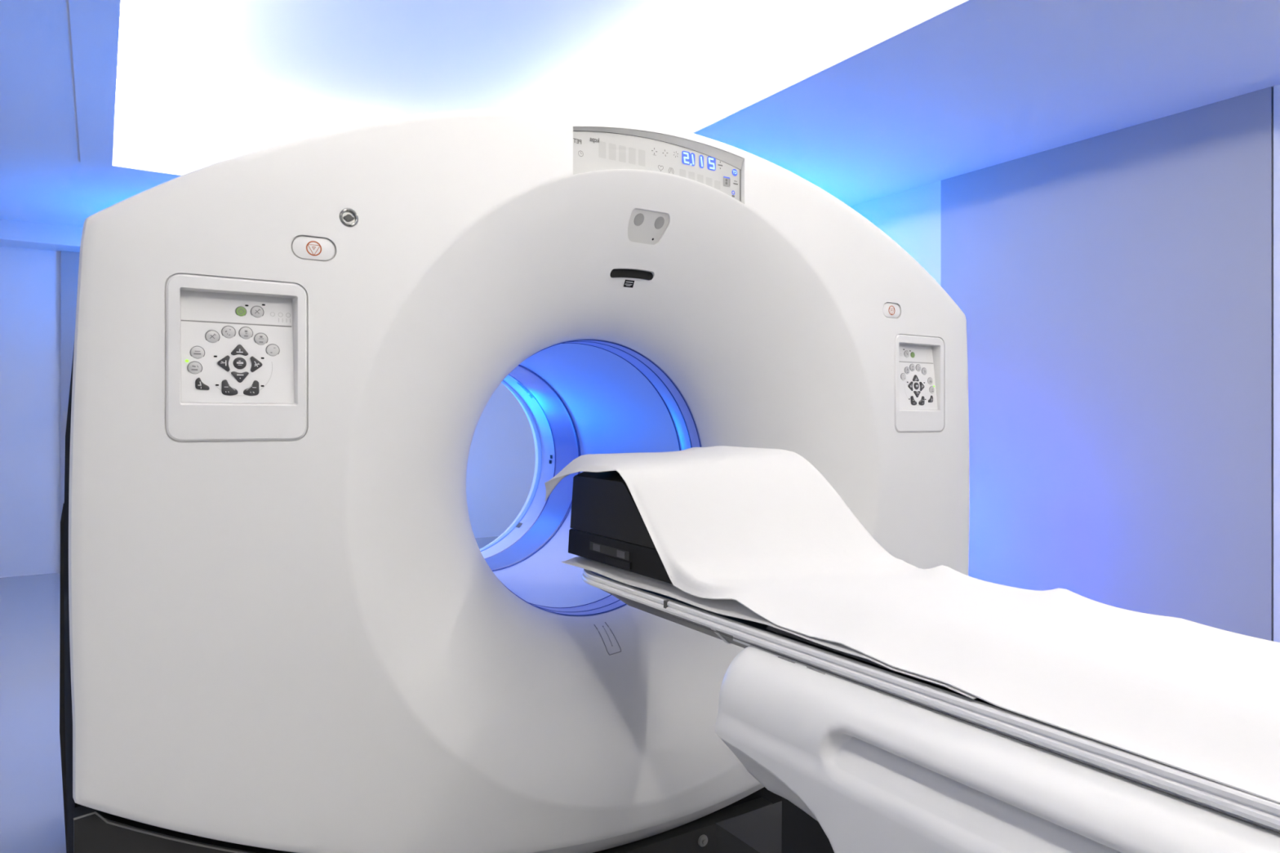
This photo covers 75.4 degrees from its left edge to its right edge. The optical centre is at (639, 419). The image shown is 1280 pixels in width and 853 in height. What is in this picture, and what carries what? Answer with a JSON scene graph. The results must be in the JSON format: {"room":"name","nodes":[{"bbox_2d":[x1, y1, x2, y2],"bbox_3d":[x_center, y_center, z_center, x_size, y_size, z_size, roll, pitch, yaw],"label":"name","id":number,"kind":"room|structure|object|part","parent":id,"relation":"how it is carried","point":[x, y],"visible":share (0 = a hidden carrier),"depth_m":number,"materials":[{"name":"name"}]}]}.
{"room":"radiology room","nodes":[
{"label":"radiology room","id":0,"kind":"room"},
{"bbox_2d":[0,218,82,252],"bbox_3d":[-3.339,-1.330,6.694,6.527,0.140,0.300,0,0,-33],"label":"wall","id":1,"kind":"structure","parent":0,"point":[13,233],"depth_m":5.93,"materials":[{"name":"white paint"}]},
{"bbox_2d":[0,536,498,852],"bbox_3d":[-0.501,1.200,2.348,6.727,0.100,11.080,0,0,-33],"label":"floor","id":2,"kind":"structure","parent":0,"point":[32,814],"depth_m":3.22,"materials":[{"name":"grey"}]},
{"bbox_2d":[59,108,969,852],"bbox_3d":[-0.363,0.244,2.472,2.203,1.795,1.542,0,0,-33],"label":"scanner","id":3,"kind":"object","parent":2,"relation":"on","point":[286,626],"visible":0.94,"depth_m":1.57,"materials":[{"name":"white plastic"}]},
{"bbox_3d":[-1.030,0.452,1.501,0.025,0.630,0.360,0,0,-33],"label":"rail","id":4,"kind":"part","parent":3,"relation":"part of","materials":[{"name":"grey plastic"}]},
{"bbox_3d":[-0.671,-0.183,1.382,0.167,0.044,0.007,0,0,-33],"label":"key plate","id":5,"kind":"part","parent":3,"relation":"part of","materials":[{"name":"white plastic"}]},
{"bbox_3d":[-0.670,-0.098,1.379,0.214,0.270,0.046,0,0,-33],"label":"control panel","id":6,"kind":"part","parent":3,"relation":"part of","materials":[{"name":"white plastic"}]},
{"bbox_3d":[-0.665,-0.093,1.373,0.167,0.131,0.017,0,0,-33],"label":"key plate","id":7,"kind":"part","parent":3,"relation":"part of","materials":[{"name":"white plastic"}]},
{"bbox_3d":[-0.279,0.847,1.670,1.424,0.481,0.042,0,0,-33],"label":"panel","id":8,"kind":"part","parent":3,"relation":"part of","materials":[{"name":"grey plastic"}]},
{"bbox_3d":[0.048,-0.566,1.838,0.459,0.127,0.001,0,0,-33],"label":"display panel","id":9,"kind":"part","parent":3,"relation":"part of","materials":[{"name":"grey plastic"}]},
{"bbox_2d":[732,168,737,176],"bbox_3d":[0.223,-0.582,1.951,0.017,0.017,0.001,0,0,-33],"label":"lamp","id":10,"kind":"object","parent":3,"relation":"attached to","point":[733,172],"depth_m":1.95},
{"bbox_3d":[0.765,-0.183,2.319,0.167,0.044,0.007,0,0,-33],"label":"key plate","id":11,"kind":"part","parent":3,"relation":"part of","materials":[{"name":"white plastic"}]},
{"bbox_3d":[0.770,-0.093,2.311,0.167,0.131,0.017,0,0,-33],"label":"key plate","id":12,"kind":"part","parent":3,"relation":"part of","materials":[{"name":"white plastic"}]},
{"bbox_3d":[0.767,-0.098,2.317,0.214,0.270,0.046,0,0,-33],"label":"control panel","id":13,"kind":"part","parent":3,"relation":"part of","materials":[{"name":"white plastic"}]},
{"bbox_2d":[582,568,1279,852],"bbox_3d":[0.810,0.736,0.682,0.536,0.851,3.063,0,1,-33],"label":"table","id":14,"kind":"object","parent":2,"relation":"on","point":[860,756],"visible":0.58,"depth_m":0.98,"materials":[{"name":"white plastic"}]},
{"bbox_2d":[560,555,977,699],"bbox_3d":[0.269,0.304,1.510,0.385,0.038,1.035,0,1,-33],"label":"pad","id":15,"kind":"object","parent":14,"relation":"on","point":[729,607],"visible":0.18,"depth_m":1.42,"materials":[{"name":"white"}]},
{"bbox_2d":[568,471,672,584],"bbox_3d":[0.163,0.185,1.675,0.383,0.221,0.598,0,1,-33],"label":"block","id":16,"kind":"object","parent":15,"relation":"on","point":[607,524],"visible":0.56,"depth_m":1.68,"materials":[{"name":"black plastic"}]},
{"bbox_2d":[765,626,981,699],"bbox_3d":[0.968,0.318,0.440,0.352,0.043,2.280,0,1,-33],"label":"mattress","id":17,"kind":"object","parent":14,"relation":"on","point":[769,628],"visible":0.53,"depth_m":1.20,"materials":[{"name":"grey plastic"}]},
{"bbox_2d":[544,445,1279,804],"bbox_3d":[0.781,0.206,0.738,0.404,0.287,3.043,0,0,-33],"label":"sheet","id":18,"kind":"object","parent":17,"relation":"on","point":[763,530],"visible":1,"depth_m":1.17,"materials":[{"name":"white fabric"}]},
{"bbox_2d":[0,245,535,577],"bbox_3d":[-3.448,-0.125,6.861,6.527,2.550,0.100,0,0,-33],"label":"wall","id":19,"kind":"structure","parent":0,"point":[501,464],"depth_m":6.16,"materials":[{"name":"white paint"}]},
{"bbox_2d":[61,250,79,514],"bbox_3d":[-3.918,-0.055,6.441,0.960,2.410,0.090,0,0,-33],"label":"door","id":20,"kind":"structure","parent":19,"relation":"in","point":[69,260],"depth_m":6.20,"materials":[{"name":"grey"}]},
{"bbox_2d":[0,0,1279,227],"bbox_3d":[-0.501,-1.595,2.348,6.727,0.390,11.080,0,0,-33],"label":"ceiling","id":21,"kind":"structure","parent":0,"point":[980,84],"depth_m":3.75,"materials":[{"name":"white paint"}]},
{"bbox_2d":[68,0,120,169],"bbox_3d":[-0.981,-1.393,1.479,0.144,0.014,7.350,0,0,-33],"label":"trim","id":22,"kind":"structure","parent":21,"relation":"attached to","point":[94,24],"depth_m":3.32,"materials":[{"name":"white paint"}]},
{"bbox_2d":[114,0,124,128],"bbox_3d":[-0.904,-1.652,1.512,0.020,0.104,7.260,0,0,-33],"label":"light strip","id":23,"kind":"object","parent":21,"relation":"attached to","point":[122,8],"visible":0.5,"depth_m":3.67,"materials":[{"name":"white plastic"}]},
{"bbox_2d":[691,0,974,133],"bbox_3d":[1.069,-1.397,2.807,0.017,0.006,7.332,0,0,-33],"label":"trim","id":24,"kind":"structure","parent":21,"relation":"attached to","point":[966,2],"depth_m":3.22,"materials":[{"name":"white paint"}]},
{"bbox_2d":[849,84,1279,642],"bbox_3d":[2.273,-0.125,4.159,0.100,2.550,11.080,0,0,-33],"label":"wall","id":25,"kind":"structure","parent":0,"point":[1113,291],"depth_m":3.97,"materials":[{"name":"grey"}]}
]}

